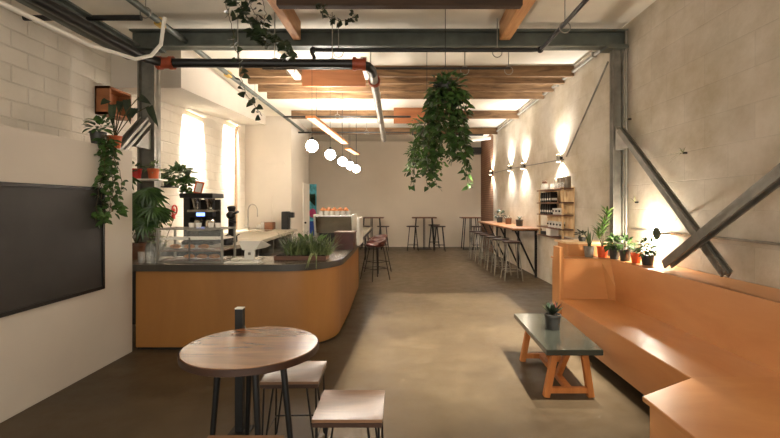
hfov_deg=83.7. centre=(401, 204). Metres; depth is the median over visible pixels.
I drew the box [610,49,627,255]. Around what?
steel column
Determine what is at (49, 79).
wall
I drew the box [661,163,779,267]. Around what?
brace
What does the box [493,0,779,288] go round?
wall
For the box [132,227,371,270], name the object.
countertop
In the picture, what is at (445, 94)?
hanging plant
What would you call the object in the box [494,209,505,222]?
potted plant
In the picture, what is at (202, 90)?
wall
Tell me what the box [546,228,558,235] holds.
box
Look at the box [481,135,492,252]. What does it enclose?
brick wall
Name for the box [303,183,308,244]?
door
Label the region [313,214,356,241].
espresso machine
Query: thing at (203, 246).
croissant
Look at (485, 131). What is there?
joist
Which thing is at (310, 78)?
panel
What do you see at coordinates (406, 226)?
bar stool
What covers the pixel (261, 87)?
joist
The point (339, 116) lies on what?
conduit pipe
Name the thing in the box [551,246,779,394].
bench
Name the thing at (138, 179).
wall shelf
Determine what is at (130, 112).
potted plant
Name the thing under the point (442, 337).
floor
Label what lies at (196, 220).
server
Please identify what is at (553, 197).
coffee bag
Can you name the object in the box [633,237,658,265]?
potted plant
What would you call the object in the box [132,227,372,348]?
counter
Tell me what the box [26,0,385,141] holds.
pipe
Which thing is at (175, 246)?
croissant
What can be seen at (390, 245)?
baseboard
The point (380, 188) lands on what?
wall
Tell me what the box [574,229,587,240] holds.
potted succulent
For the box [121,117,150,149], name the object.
brace
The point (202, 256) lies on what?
croissant
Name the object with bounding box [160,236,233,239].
shelf
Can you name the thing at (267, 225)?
wooden box
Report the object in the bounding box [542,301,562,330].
potted succulent
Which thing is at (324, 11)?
sprig
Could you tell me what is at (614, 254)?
potted plant
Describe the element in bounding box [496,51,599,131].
conduit pipe
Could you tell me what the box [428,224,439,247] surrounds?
bar stool
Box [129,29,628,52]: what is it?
steel beam
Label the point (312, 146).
globe pendant
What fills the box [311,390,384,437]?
stool
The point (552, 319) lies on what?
pot
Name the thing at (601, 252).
potted plant
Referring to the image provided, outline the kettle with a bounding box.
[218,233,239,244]
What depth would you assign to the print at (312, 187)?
16.06 m
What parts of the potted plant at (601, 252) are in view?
pot, stem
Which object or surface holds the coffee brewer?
on the countertop at (270, 237)
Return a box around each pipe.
[0,0,166,60]
[22,15,142,20]
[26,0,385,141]
[126,0,303,131]
[235,125,238,228]
[262,52,512,74]
[283,104,410,119]
[298,122,482,135]
[310,0,588,58]
[495,159,563,172]
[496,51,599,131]
[625,31,627,249]
[630,228,779,245]
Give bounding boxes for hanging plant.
[402,115,448,175]
[406,9,474,191]
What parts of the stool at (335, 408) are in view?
leg, seat, leg, leg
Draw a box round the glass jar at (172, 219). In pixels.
[144,218,173,257]
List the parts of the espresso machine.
panel, panel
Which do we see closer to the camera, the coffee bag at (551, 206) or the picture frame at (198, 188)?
the picture frame at (198, 188)
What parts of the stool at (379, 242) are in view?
leg, leg, seat, leg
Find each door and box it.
[261,196,272,227]
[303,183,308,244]
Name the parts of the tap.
spout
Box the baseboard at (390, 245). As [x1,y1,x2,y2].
[360,244,478,246]
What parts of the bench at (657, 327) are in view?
panel, post, backrest, corner backrest, panel, seat, backrest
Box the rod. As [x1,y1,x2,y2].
[566,61,608,156]
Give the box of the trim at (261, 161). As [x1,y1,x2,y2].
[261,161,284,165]
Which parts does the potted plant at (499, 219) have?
pot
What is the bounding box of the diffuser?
[308,118,346,143]
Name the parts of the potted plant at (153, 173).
pot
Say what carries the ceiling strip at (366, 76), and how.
attached to the panel at (310, 78)
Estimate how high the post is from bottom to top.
0.850 m
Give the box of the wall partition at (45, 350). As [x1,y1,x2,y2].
[0,125,131,422]
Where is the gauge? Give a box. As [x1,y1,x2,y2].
[171,205,177,218]
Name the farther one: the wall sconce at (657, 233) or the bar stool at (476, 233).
the bar stool at (476, 233)
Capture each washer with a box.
[185,108,206,117]
[225,119,240,126]
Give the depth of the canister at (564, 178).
7.50 m
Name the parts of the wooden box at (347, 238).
lid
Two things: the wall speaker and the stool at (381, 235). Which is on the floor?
the stool at (381, 235)
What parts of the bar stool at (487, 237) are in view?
leg, seat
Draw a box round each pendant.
[306,99,348,143]
[306,137,317,151]
[325,147,334,159]
[338,92,346,165]
[344,119,359,154]
[346,160,353,169]
[353,109,359,171]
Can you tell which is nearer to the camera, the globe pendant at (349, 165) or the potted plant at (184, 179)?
the potted plant at (184, 179)
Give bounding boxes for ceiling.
[69,0,655,141]
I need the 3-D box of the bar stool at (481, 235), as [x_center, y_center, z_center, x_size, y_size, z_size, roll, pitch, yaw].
[2.180,1.151,11.210,0.392,0.802,0.392,0,0,0]
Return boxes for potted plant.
[100,94,157,148]
[132,161,145,178]
[132,177,175,259]
[143,159,162,178]
[161,161,197,195]
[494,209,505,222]
[504,215,511,223]
[514,216,522,225]
[583,230,594,256]
[588,205,614,257]
[602,233,620,258]
[612,233,637,260]
[627,239,645,262]
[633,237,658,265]
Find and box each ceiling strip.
[287,70,300,79]
[360,57,368,79]
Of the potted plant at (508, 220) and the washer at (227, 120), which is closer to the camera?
the washer at (227, 120)
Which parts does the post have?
post, plate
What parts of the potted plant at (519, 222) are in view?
pot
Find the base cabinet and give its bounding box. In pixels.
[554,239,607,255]
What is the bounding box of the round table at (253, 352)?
[178,327,318,437]
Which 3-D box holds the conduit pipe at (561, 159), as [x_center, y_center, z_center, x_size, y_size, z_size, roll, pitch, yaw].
[2.900,-0.915,10.700,0.020,0.210,5.801,0,0,0]
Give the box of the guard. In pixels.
[357,217,362,245]
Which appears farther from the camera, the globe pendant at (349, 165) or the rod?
the globe pendant at (349, 165)
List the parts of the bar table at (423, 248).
leg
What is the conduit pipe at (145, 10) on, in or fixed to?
hanging from the ceiling
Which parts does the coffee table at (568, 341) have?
leg, cross rail, leg, long rail, cross rail, leg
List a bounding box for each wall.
[0,0,244,241]
[111,51,265,124]
[245,116,308,242]
[309,142,480,243]
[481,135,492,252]
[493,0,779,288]
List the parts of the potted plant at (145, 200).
pot, stem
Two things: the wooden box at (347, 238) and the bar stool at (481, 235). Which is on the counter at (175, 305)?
the wooden box at (347, 238)
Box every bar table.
[360,217,383,249]
[412,217,436,249]
[459,217,481,249]
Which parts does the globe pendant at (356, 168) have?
globe, cord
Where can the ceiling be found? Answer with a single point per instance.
(180, 14)
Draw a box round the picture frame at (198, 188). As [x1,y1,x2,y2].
[193,181,204,192]
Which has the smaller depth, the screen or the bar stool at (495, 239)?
the screen
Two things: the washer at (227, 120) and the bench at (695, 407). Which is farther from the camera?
the washer at (227, 120)
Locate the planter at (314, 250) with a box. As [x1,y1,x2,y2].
[271,230,343,268]
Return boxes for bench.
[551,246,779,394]
[642,377,779,437]
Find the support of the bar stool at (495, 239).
on the floor
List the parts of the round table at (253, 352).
leg, leg, leg, leg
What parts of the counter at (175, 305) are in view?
panel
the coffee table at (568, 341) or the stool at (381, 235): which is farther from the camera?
the stool at (381, 235)
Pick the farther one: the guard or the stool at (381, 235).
the stool at (381, 235)
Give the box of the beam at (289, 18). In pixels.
[267,0,300,39]
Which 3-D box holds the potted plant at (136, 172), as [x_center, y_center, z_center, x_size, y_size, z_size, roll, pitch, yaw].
[-3.322,-0.442,5.452,0.184,0.233,0.203,0,0,28]
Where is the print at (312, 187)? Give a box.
[309,184,316,233]
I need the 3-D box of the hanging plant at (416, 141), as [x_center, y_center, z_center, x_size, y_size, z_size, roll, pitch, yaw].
[0.330,-1.372,6.312,0.633,1.955,0.609,0,0,-12]
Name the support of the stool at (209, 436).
on the floor
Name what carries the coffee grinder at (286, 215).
on the countertop at (270, 237)
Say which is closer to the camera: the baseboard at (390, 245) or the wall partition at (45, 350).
the wall partition at (45, 350)
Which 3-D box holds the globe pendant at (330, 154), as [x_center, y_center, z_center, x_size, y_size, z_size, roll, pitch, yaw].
[-1.255,-1.571,7.600,0.176,1.558,0.176,0,0,0]
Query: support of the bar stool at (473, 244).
on the floor
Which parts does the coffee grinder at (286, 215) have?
spout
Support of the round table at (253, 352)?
on the floor
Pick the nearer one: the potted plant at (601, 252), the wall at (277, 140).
the potted plant at (601, 252)
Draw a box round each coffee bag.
[549,192,557,201]
[549,204,556,213]
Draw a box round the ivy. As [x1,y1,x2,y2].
[224,0,297,120]
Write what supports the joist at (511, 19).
attached to the ceiling
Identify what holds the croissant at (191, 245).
on the case
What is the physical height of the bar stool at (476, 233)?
0.802 m
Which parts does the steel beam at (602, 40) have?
bearing plate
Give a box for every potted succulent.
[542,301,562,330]
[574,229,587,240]
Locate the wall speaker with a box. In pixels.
[472,147,480,154]
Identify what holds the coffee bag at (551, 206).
on the display shelf at (566, 196)
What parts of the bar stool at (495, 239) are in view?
leg, leg, seat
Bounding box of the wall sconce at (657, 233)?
[653,227,670,239]
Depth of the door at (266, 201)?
11.47 m
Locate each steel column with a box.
[132,49,160,325]
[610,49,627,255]
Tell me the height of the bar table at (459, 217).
1.127 m
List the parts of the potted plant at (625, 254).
pot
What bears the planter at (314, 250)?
on the counter at (175, 305)
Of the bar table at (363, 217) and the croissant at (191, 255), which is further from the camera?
the bar table at (363, 217)
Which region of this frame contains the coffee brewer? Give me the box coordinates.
[180,193,223,244]
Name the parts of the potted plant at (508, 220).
pot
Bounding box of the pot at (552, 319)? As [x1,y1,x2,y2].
[544,312,560,330]
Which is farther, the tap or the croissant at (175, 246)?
the tap
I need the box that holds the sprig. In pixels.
[315,3,358,27]
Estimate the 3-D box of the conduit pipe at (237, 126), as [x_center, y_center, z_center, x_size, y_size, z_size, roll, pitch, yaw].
[-4.089,-0.688,10.764,0.064,2.576,0.157,0,0,-41]
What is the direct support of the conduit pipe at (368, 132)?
hanging from the ceiling
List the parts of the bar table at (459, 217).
leg, leg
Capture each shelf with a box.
[95,86,130,120]
[138,179,167,180]
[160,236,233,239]
[160,248,233,251]
[537,187,574,238]
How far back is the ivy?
4.18 m
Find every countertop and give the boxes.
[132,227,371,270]
[161,229,297,255]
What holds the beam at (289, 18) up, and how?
attached to the ceiling
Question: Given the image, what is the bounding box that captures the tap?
[244,204,257,229]
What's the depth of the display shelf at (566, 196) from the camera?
7.60 m
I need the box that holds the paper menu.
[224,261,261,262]
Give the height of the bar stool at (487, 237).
0.802 m
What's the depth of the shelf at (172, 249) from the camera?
4.76 m
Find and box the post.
[228,307,253,434]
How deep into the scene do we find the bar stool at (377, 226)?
14.62 m
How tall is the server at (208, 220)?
0.175 m
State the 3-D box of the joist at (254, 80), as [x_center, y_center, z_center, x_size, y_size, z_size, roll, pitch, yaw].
[0.075,-2.260,7.795,5.650,0.180,0.070,0,0,0]
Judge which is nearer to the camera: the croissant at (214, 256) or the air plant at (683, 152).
the air plant at (683, 152)
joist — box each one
[239,66,573,76]
[248,77,563,83]
[258,84,553,91]
[267,92,543,98]
[276,0,522,8]
[291,110,518,118]
[311,128,497,134]
[499,0,535,39]
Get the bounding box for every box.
[264,222,274,229]
[334,230,356,249]
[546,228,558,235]
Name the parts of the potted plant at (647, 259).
pot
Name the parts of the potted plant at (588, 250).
pot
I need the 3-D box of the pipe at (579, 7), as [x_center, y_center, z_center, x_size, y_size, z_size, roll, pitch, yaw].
[0.332,-2.063,3.161,2.988,0.573,4.722,0,0,0]
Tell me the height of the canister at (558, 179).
0.202 m
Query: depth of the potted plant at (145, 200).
4.80 m
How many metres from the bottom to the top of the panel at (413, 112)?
0.380 m
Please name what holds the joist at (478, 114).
attached to the ceiling
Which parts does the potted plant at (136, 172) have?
pot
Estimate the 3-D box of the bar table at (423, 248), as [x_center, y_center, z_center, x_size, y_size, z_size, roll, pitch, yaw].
[0.780,0.988,15.350,0.860,1.127,0.640,0,0,0]
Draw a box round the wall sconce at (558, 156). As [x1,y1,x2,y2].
[556,154,562,161]
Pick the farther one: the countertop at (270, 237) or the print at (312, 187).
the print at (312, 187)
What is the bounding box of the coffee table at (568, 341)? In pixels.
[514,314,602,397]
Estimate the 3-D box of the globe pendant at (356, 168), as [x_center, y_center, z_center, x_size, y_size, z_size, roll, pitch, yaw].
[-1.110,-1.571,10.600,0.176,1.558,0.176,0,0,0]
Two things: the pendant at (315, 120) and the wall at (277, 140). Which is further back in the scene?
the wall at (277, 140)
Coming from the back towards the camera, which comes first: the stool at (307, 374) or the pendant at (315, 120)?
the pendant at (315, 120)
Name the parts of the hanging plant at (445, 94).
stem, pot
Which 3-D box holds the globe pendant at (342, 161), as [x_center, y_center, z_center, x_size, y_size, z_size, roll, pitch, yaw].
[-1.205,-1.571,8.800,0.176,1.558,0.176,0,0,0]
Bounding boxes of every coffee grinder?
[226,206,238,242]
[281,211,294,228]
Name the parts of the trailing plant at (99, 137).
pot, stem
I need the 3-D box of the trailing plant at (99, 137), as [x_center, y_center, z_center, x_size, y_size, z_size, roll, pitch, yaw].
[-2.840,-0.331,4.166,0.390,1.112,0.359,0,0,39]
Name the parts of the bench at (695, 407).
panel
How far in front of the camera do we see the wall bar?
9.91 m
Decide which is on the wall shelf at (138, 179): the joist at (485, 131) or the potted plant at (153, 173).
the potted plant at (153, 173)
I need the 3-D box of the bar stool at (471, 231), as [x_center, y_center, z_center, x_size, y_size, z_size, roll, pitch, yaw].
[2.140,1.151,12.650,0.392,0.802,0.392,0,0,0]
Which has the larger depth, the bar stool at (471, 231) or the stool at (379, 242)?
the bar stool at (471, 231)
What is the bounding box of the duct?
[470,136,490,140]
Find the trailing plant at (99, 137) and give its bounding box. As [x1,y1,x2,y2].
[82,114,128,228]
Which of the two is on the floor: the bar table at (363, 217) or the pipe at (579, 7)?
the bar table at (363, 217)
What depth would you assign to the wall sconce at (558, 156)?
7.90 m
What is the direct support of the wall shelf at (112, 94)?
attached to the wall at (49, 79)
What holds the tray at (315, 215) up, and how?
on the espresso machine
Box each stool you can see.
[207,435,284,437]
[260,361,326,437]
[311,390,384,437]
[360,238,389,281]
[364,234,391,273]
[377,226,388,250]
[406,226,418,250]
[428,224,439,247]
[433,226,445,250]
[468,230,482,258]
[471,226,483,249]
[473,232,488,261]
[478,234,494,265]
[484,236,502,269]
[490,238,511,274]
[500,240,522,280]
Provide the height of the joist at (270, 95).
0.180 m
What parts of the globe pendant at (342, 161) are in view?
globe, cord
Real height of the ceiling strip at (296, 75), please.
0.080 m
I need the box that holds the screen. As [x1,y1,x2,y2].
[0,182,104,317]
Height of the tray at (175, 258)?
0.015 m
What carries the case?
on the counter at (175, 305)
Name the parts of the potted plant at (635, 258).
pot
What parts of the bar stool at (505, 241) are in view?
leg, leg, seat, leg, leg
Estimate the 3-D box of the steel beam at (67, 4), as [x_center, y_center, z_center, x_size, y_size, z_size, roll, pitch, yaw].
[-3.420,-1.950,3.075,0.160,0.200,4.950,0,0,0]
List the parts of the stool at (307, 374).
leg, leg, seat, leg, leg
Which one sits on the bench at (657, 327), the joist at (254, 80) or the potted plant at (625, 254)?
the potted plant at (625, 254)
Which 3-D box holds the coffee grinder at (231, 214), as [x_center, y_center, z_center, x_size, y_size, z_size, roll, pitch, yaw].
[-2.814,0.320,7.252,0.252,0.620,0.336,0,0,0]
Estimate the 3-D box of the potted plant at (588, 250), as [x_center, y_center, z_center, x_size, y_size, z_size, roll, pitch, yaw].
[2.330,0.455,5.420,0.128,0.386,0.129,0,0,41]
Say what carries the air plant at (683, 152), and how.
attached to the wall at (704, 75)
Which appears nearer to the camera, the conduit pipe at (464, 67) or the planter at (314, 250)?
the planter at (314, 250)
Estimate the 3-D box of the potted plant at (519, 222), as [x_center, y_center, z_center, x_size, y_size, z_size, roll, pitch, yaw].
[2.740,0.374,10.177,0.316,0.231,0.354,0,0,-45]
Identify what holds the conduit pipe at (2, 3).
attached to the conduit pipe at (145, 10)
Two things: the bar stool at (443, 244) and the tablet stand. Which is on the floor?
the bar stool at (443, 244)
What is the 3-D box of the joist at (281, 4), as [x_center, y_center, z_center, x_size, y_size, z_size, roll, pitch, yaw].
[-0.025,-2.200,4.510,2.530,0.300,0.100,0,0,0]
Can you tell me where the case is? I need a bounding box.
[156,227,235,262]
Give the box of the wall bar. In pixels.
[478,221,541,277]
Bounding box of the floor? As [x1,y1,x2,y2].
[0,247,649,437]
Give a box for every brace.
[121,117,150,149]
[617,127,732,276]
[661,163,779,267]
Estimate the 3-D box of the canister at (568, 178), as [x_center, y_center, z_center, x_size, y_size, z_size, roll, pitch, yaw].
[2.830,-0.391,7.400,0.090,0.202,0.090,0,0,0]
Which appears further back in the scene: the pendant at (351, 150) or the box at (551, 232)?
the pendant at (351, 150)
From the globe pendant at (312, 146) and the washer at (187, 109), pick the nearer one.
the globe pendant at (312, 146)
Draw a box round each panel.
[302,70,365,86]
[394,108,426,123]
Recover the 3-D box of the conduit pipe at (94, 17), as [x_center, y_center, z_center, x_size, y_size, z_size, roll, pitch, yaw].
[-3.465,-2.030,4.720,1.270,0.060,0.060,0,0,0]
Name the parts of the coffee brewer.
control panel, funnel rail, panel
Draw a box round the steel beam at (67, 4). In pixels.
[15,0,139,59]
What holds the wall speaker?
attached to the wall at (380, 188)
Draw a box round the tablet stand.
[239,240,270,260]
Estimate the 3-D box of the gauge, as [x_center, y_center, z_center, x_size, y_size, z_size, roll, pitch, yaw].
[-4.123,0.120,7.860,0.054,0.259,0.198,0,0,0]
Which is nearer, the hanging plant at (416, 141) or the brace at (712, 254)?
the brace at (712, 254)
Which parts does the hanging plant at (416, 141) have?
stem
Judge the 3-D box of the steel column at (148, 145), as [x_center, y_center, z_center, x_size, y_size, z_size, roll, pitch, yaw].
[-3.285,-0.228,5.500,0.270,3.555,0.480,0,0,0]
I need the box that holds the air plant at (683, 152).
[665,147,686,157]
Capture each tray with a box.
[162,257,232,260]
[315,215,350,215]
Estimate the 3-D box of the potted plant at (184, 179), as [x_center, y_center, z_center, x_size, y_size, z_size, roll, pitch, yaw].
[-3.804,-0.446,7.386,0.729,0.624,0.596,0,0,0]
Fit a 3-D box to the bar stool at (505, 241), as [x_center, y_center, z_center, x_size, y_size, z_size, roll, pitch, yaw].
[2.280,1.151,9.050,0.392,0.802,0.392,0,0,0]
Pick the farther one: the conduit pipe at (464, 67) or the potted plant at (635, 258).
the conduit pipe at (464, 67)
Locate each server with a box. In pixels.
[193,218,202,226]
[205,218,214,226]
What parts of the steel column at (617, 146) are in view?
gusset plate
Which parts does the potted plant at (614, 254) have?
pot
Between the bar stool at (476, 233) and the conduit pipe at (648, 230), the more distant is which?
the bar stool at (476, 233)
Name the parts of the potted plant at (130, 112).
pot, stem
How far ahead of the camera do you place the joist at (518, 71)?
7.33 m
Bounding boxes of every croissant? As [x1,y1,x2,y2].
[169,244,180,248]
[184,244,194,248]
[184,254,194,257]
[196,254,207,258]
[198,244,208,248]
[209,254,219,258]
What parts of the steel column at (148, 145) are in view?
gusset plate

